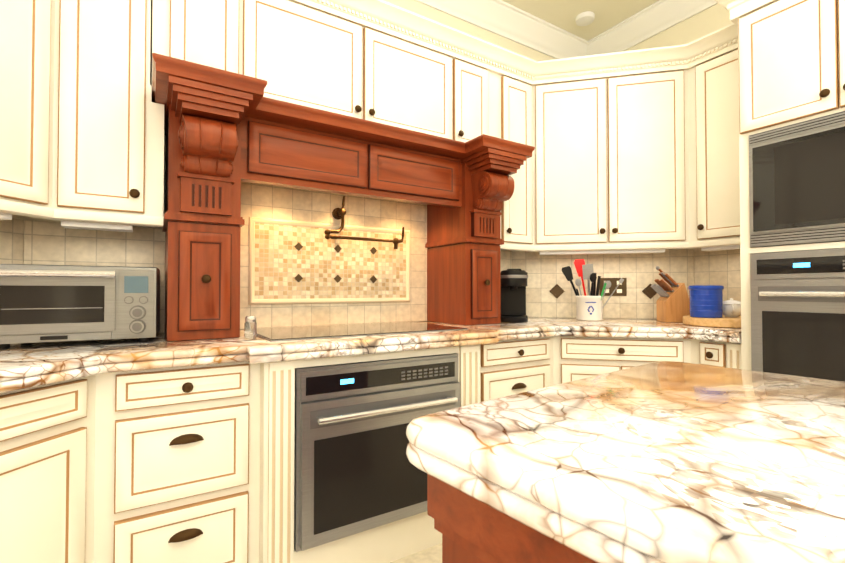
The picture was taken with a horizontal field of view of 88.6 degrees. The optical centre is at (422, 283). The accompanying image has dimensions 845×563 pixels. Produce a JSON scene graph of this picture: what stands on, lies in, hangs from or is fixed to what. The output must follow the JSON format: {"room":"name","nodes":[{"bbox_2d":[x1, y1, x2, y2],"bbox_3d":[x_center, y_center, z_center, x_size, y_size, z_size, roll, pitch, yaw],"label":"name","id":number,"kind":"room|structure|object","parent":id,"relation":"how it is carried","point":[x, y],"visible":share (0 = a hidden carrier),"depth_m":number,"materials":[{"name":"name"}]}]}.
{"room":"kitchen","nodes":[
{"label":"kitchen","id":0,"kind":"room"},
{"bbox_2d":[12,214,22,219],"bbox_3d":[-1.702,-0.129,1.135,0.823,2.507,0.823,1,-1,-32],"label":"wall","id":1,"kind":"structure","parent":0,"point":[14,216],"depth_m":1.69,"materials":[{"name":"beige tile"}]},
{"bbox_2d":[0,181,740,332],"bbox_3d":[0.616,-0.186,0.650,4.236,0.770,4.098,1,-1,-32],"label":"backsplash","id":2,"kind":"structure","parent":1,"relation":"attached to","point":[550,292],"depth_m":2.48,"materials":[{"name":"tile"}]},
{"bbox_2d":[248,217,409,304],"bbox_3d":[-0.463,-0.108,2.373,0.920,0.435,0.014,1,-1,-32],"label":"backsplash panel","id":3,"kind":"object","parent":2,"relation":"attached to","point":[296,262],"visible":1,"depth_m":2.33,"materials":[{"name":"tile"}]},
{"bbox_2d":[324,196,403,248],"bbox_3d":[-0.325,-0.332,2.407,0.478,0.271,0.104,1,-1,-32],"label":"pot filler","id":4,"kind":"object","parent":2,"relation":"attached to","point":[338,213],"visible":1,"depth_m":2.33,"materials":[{"name":"brown metal"}]},
{"bbox_2d":[599,278,626,295],"bbox_3d":[1.279,0.023,2.909,0.170,0.120,0.006,0,-1,13],"label":"electrical outlet","id":5,"kind":"object","parent":2,"relation":"attached to","point":[621,290],"visible":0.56,"depth_m":2.90,"materials":[{"name":"brown metal"}]},
{"bbox_2d":[23,0,554,328],"bbox_3d":[-0.497,-0.379,2.435,4.440,3.050,0.100,1,-1,-32],"label":"wall","id":6,"kind":"structure","parent":0,"point":[421,9],"depth_m":2.83,"materials":[{"name":"beige paint"}]},
{"bbox_2d":[0,0,59,219],"bbox_3d":[-1.539,-0.823,1.108,0.861,1.122,0.861,1,-1,-32],"label":"upper cabinet","id":7,"kind":"object","parent":6,"relation":"attached to","point":[29,29],"depth_m":1.41,"materials":[{"name":"beige paint"}]},
{"bbox_2d":[48,0,155,231],"bbox_3d":[-1.239,-0.813,1.712,0.288,1.122,0.348,1,-1,-32],"label":"upper cabinet","id":8,"kind":"object","parent":6,"relation":"attached to","point":[106,111],"depth_m":1.57,"materials":[{"name":"beige paint"}]},
{"bbox_2d":[156,0,247,119],"bbox_3d":[-0.988,-1.062,1.874,0.325,0.618,0.348,1,-1,-32],"label":"upper cabinet","id":9,"kind":"object","parent":6,"relation":"attached to","point":[210,33],"depth_m":1.74,"materials":[{"name":"beige paint"}]},
{"bbox_2d":[244,0,455,139],"bbox_3d":[-0.385,-1.056,2.250,1.096,0.618,0.348,1,-1,-32],"label":"upper cabinet","id":10,"kind":"object","parent":6,"relation":"attached to","point":[362,59],"depth_m":2.08,"materials":[{"name":"beige paint"}]},
{"bbox_2d":[456,36,503,141],"bbox_3d":[0.231,-1.050,2.635,0.357,0.618,0.348,1,-1,-32],"label":"upper cabinet","id":11,"kind":"object","parent":6,"relation":"attached to","point":[479,68],"depth_m":2.48,"materials":[{"name":"beige paint"}]},
{"bbox_2d":[415,0,586,58],"bbox_3d":[-0.429,-1.830,2.371,3.960,0.150,0.120,1,-1,-32],"label":"crown molding","id":12,"kind":"structure","parent":6,"relation":"attached to","point":[511,22],"depth_m":3.04,"materials":[{"name":"white"}]},
{"bbox_2d":[500,52,535,250],"bbox_3d":[0.492,-0.795,2.793,0.270,1.122,0.348,1,-1,-32],"label":"upper cabinet","id":13,"kind":"object","parent":6,"relation":"attached to","point":[518,213],"depth_m":2.65,"materials":[{"name":"beige paint"}]},
{"bbox_2d":[520,44,703,254],"bbox_3d":[1.159,-0.795,2.793,0.861,1.122,0.861,1,-1,-32],"label":"upper cabinet","id":14,"kind":"object","parent":6,"relation":"attached to","point":[635,151],"depth_m":2.61,"materials":[{"name":"beige paint"}]},
{"bbox_2d":[390,543,441,562],"bbox_3d":[1.118,1.133,-0.177,4.440,0.060,6.200,1,-1,-32],"label":"floor","id":15,"kind":"structure","parent":0,"point":[433,554],"depth_m":1.79,"materials":[{"name":"tile"}]},
{"bbox_2d":[0,374,99,562],"bbox_3d":[-1.360,0.694,1.044,0.904,0.858,0.904,1,-1,-32],"label":"base cabinet","id":16,"kind":"object","parent":15,"relation":"on","point":[50,433],"depth_m":1.17,"materials":[{"name":"beige paint"}]},
{"bbox_2d":[100,361,267,562],"bbox_3d":[-0.950,0.705,1.691,0.477,0.858,0.648,1,-1,-32],"label":"base cabinet","id":17,"kind":"object","parent":15,"relation":"on","point":[191,464],"depth_m":1.42,"materials":[{"name":"beige paint"}]},
{"bbox_2d":[264,468,441,562],"bbox_3d":[-0.336,1.056,2.043,0.729,0.167,0.693,1,-1,-32],"label":"base cabinet","id":18,"kind":"object","parent":15,"relation":"on","point":[393,541],"depth_m":1.65,"materials":[{"name":"beige paint"}]},
{"bbox_2d":[294,353,459,551],"bbox_3d":[-0.272,0.642,1.946,0.723,0.651,0.626,1,-1,-32],"label":"oven","id":19,"kind":"object","parent":18,"relation":"in","point":[356,471],"visible":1,"depth_m":1.65,"materials":[{"name":"silver metal"}]},
{"bbox_2d":[404,336,555,406],"bbox_3d":[0.317,0.718,2.482,0.570,0.858,0.648,1,-1,-32],"label":"base cabinet","id":20,"kind":"object","parent":15,"relation":"on","point":[504,368],"depth_m":2.16,"materials":[{"name":"beige paint"}]},
{"bbox_2d":[427,474,596,562],"bbox_3d":[0.957,0.678,0.090,0.830,0.858,2.020,1,-1,-38],"label":"kitchen island","id":21,"kind":"object","parent":15,"relation":"on","point":[471,529],"visible":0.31,"depth_m":0.54,"materials":[{"name":"brown wood"}]},
{"bbox_2d":[406,361,844,562],"bbox_3d":[0.961,0.220,0.097,0.910,0.055,2.100,1,-1,-38],"label":"island countertop","id":22,"kind":"structure","parent":21,"relation":"on","point":[667,462],"depth_m":0.49,"materials":[{"name":"stone"}]},
{"bbox_2d":[556,336,691,384],"bbox_3d":[1.118,0.719,2.591,0.904,0.858,0.904,1,-1,-32],"label":"base cabinet","id":23,"kind":"object","parent":15,"relation":"on","point":[577,358],"depth_m":2.30,"materials":[{"name":"beige paint"}]},
{"bbox_2d":[0,318,740,392],"bbox_3d":[0.616,0.229,0.643,4.236,0.055,4.098,1,-1,-32],"label":"countertop","id":24,"kind":"structure","parent":23,"relation":"on","point":[25,365],"depth_m":1.56,"materials":[{"name":"stone"}]},
{"bbox_2d":[0,264,159,348],"bbox_3d":[-1.242,0.078,1.591,0.480,0.275,0.395,1,-1,-32],"label":"toaster oven","id":25,"kind":"object","parent":24,"relation":"on","point":[49,303],"visible":1,"depth_m":1.46,"materials":[{"name":"silver metal"}]},
{"bbox_2d":[244,316,256,338],"bbox_3d":[-0.681,0.173,1.716,0.046,0.089,0.046,1,-1,-32],"label":"salt shaker","id":26,"kind":"object","parent":24,"relation":"on","point":[250,327],"visible":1,"depth_m":1.70,"materials":[{"name":"silver glass"}]},
{"bbox_2d":[152,53,534,340],"bbox_3d":[-0.297,-0.262,2.130,1.760,0.971,0.603,1,-1,-32],"label":"range hood","id":27,"kind":"object","parent":24,"relation":"on","point":[226,133],"visible":1,"depth_m":1.86,"materials":[{"name":"brown wood"}]},
{"bbox_2d":[257,322,467,341],"bbox_3d":[-0.312,0.221,2.081,0.930,0.007,0.530,1,-1,-32],"label":"cooktop","id":28,"kind":"object","parent":24,"relation":"in","point":[303,333],"visible":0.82,"depth_m":1.98,"materials":[{"name":"black glass"}]},
{"bbox_2d":[500,269,527,321],"bbox_3d":[0.562,0.074,2.724,0.180,0.320,0.350,0,-1,6],"label":"coffee maker","id":29,"kind":"object","parent":24,"relation":"on","point":[513,293],"visible":0.9,"depth_m":2.71,"materials":[{"name":"black plastic"}]},
{"bbox_2d":[562,259,623,320],"bbox_3d":[1.083,0.039,2.761,0.235,0.391,0.297,1,-1,-32],"label":"utensil crock","id":30,"kind":"object","parent":24,"relation":"on","point":[590,307],"visible":1,"depth_m":2.73,"materials":[{"name":"white glazed ceramic"},{"name":"blue glaze"}]},
{"bbox_2d":[651,266,688,321],"bbox_3d":[1.510,0.062,2.627,0.225,0.340,0.110,0,-1,3],"label":"knife block","id":31,"kind":"object","parent":24,"relation":"on","point":[672,303],"visible":1,"depth_m":2.57,"materials":[{"name":"brown wood"}]},
{"bbox_2d":[683,315,740,327],"bbox_3d":[1.640,0.205,2.345,0.396,0.045,0.396,1,-1,-32],"label":"round board","id":32,"kind":"object","parent":24,"relation":"on","point":[728,322],"visible":0.6,"depth_m":2.23,"materials":[{"name":"brown wood"}]},
{"bbox_2d":[688,285,723,317],"bbox_3d":[1.522,0.096,2.327,0.166,0.170,0.166,1,-1,-32],"label":"crock","id":33,"kind":"object","parent":32,"relation":"on","point":[705,301],"visible":1,"depth_m":2.27,"materials":[{"name":"blue ceramic"}]},
{"bbox_2d":[723,298,740,316],"bbox_3d":[1.664,0.130,2.336,0.133,0.102,0.120,1,-1,-32],"label":"sugar bowl","id":34,"kind":"object","parent":32,"relation":"on","point":[731,307],"visible":0.77,"depth_m":2.30,"materials":[{"name":"white ceramic"}]},
{"bbox_2d":[692,339,741,368],"bbox_3d":[1.702,0.714,2.282,0.648,0.858,0.238,1,-1,-32],"label":"base cabinet","id":35,"kind":"object","parent":15,"relation":"on","point":[712,353],"depth_m":2.11,"materials":[{"name":"beige paint"}]},
{"bbox_2d":[714,0,844,369],"bbox_3d":[1.895,-0.156,1.860,0.783,2.585,0.930,1,-1,-32],"label":"tall cabinet","id":36,"kind":"object","parent":15,"relation":"on","point":[791,62],"visible":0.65,"depth_m":1.88,"materials":[{"name":"beige paint"}]},
{"bbox_2d":[749,111,844,246],"bbox_3d":[1.834,-0.422,1.826,0.466,0.509,0.614,1,-1,-32],"label":"microwave","id":37,"kind":"object","parent":36,"relation":"in","point":[796,183],"visible":1,"depth_m":1.81,"materials":[{"name":"silver metal"}]},
{"bbox_2d":[750,248,844,381],"bbox_3d":[1.852,0.226,1.826,0.626,0.724,0.614,1,-1,-32],"label":"wall oven","id":38,"kind":"object","parent":36,"relation":"in","point":[797,313],"visible":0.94,"depth_m":1.79,"materials":[{"name":"silver metal"}]},
{"bbox_2d":[511,250,607,318],"bbox_3d":[1.196,-0.100,2.944,0.823,2.507,0.823,1,-1,-32],"label":"wall","id":39,"kind":"structure","parent":0,"point":[511,268],"depth_m":3.08,"materials":[{"name":"beige tile"}]},
{"bbox_2d":[688,24,739,247],"bbox_3d":[1.789,-0.801,2.451,0.348,1.122,0.388,1,-1,-32],"label":"upper cabinet","id":40,"kind":"object","parent":39,"relation":"attached to","point":[713,104],"depth_m":2.40,"materials":[{"name":"beige paint"}]},
{"bbox_2d":[502,0,658,40],"bbox_3d":[1.118,-1.977,-0.126,4.440,0.060,6.200,1,-1,-32],"label":"ceiling","id":41,"kind":"structure","parent":0,"point":[563,14],"depth_m":3.02,"materials":[{"name":"beige paint"}]},
{"bbox_2d":[575,11,594,25],"bbox_3d":[1.155,-1.875,3.079,0.130,0.035,0.130,1,-1,-32],"label":"smoke detector","id":42,"kind":"object","parent":41,"relation":"attached to","point":[586,18],"visible":1,"depth_m":3.05,"materials":[{"name":"white plastic"}]},
{"bbox_2d":[625,4,732,284],"bbox_3d":[2.959,-0.403,0.998,0.100,3.050,6.000,1,-1,-32],"label":"wall","id":43,"kind":"structure","parent":0,"point":[704,23],"depth_m":2.84,"materials":[{"name":"beige paint"}]},
{"bbox_2d":[587,0,717,55],"bbox_3d":[2.865,-1.853,0.963,0.120,0.150,5.998,1,-1,-32],"label":"crown molding","id":44,"kind":"structure","parent":43,"relation":"attached to","point":[658,17],"depth_m":3.04,"materials":[{"name":"white"}]}
]}

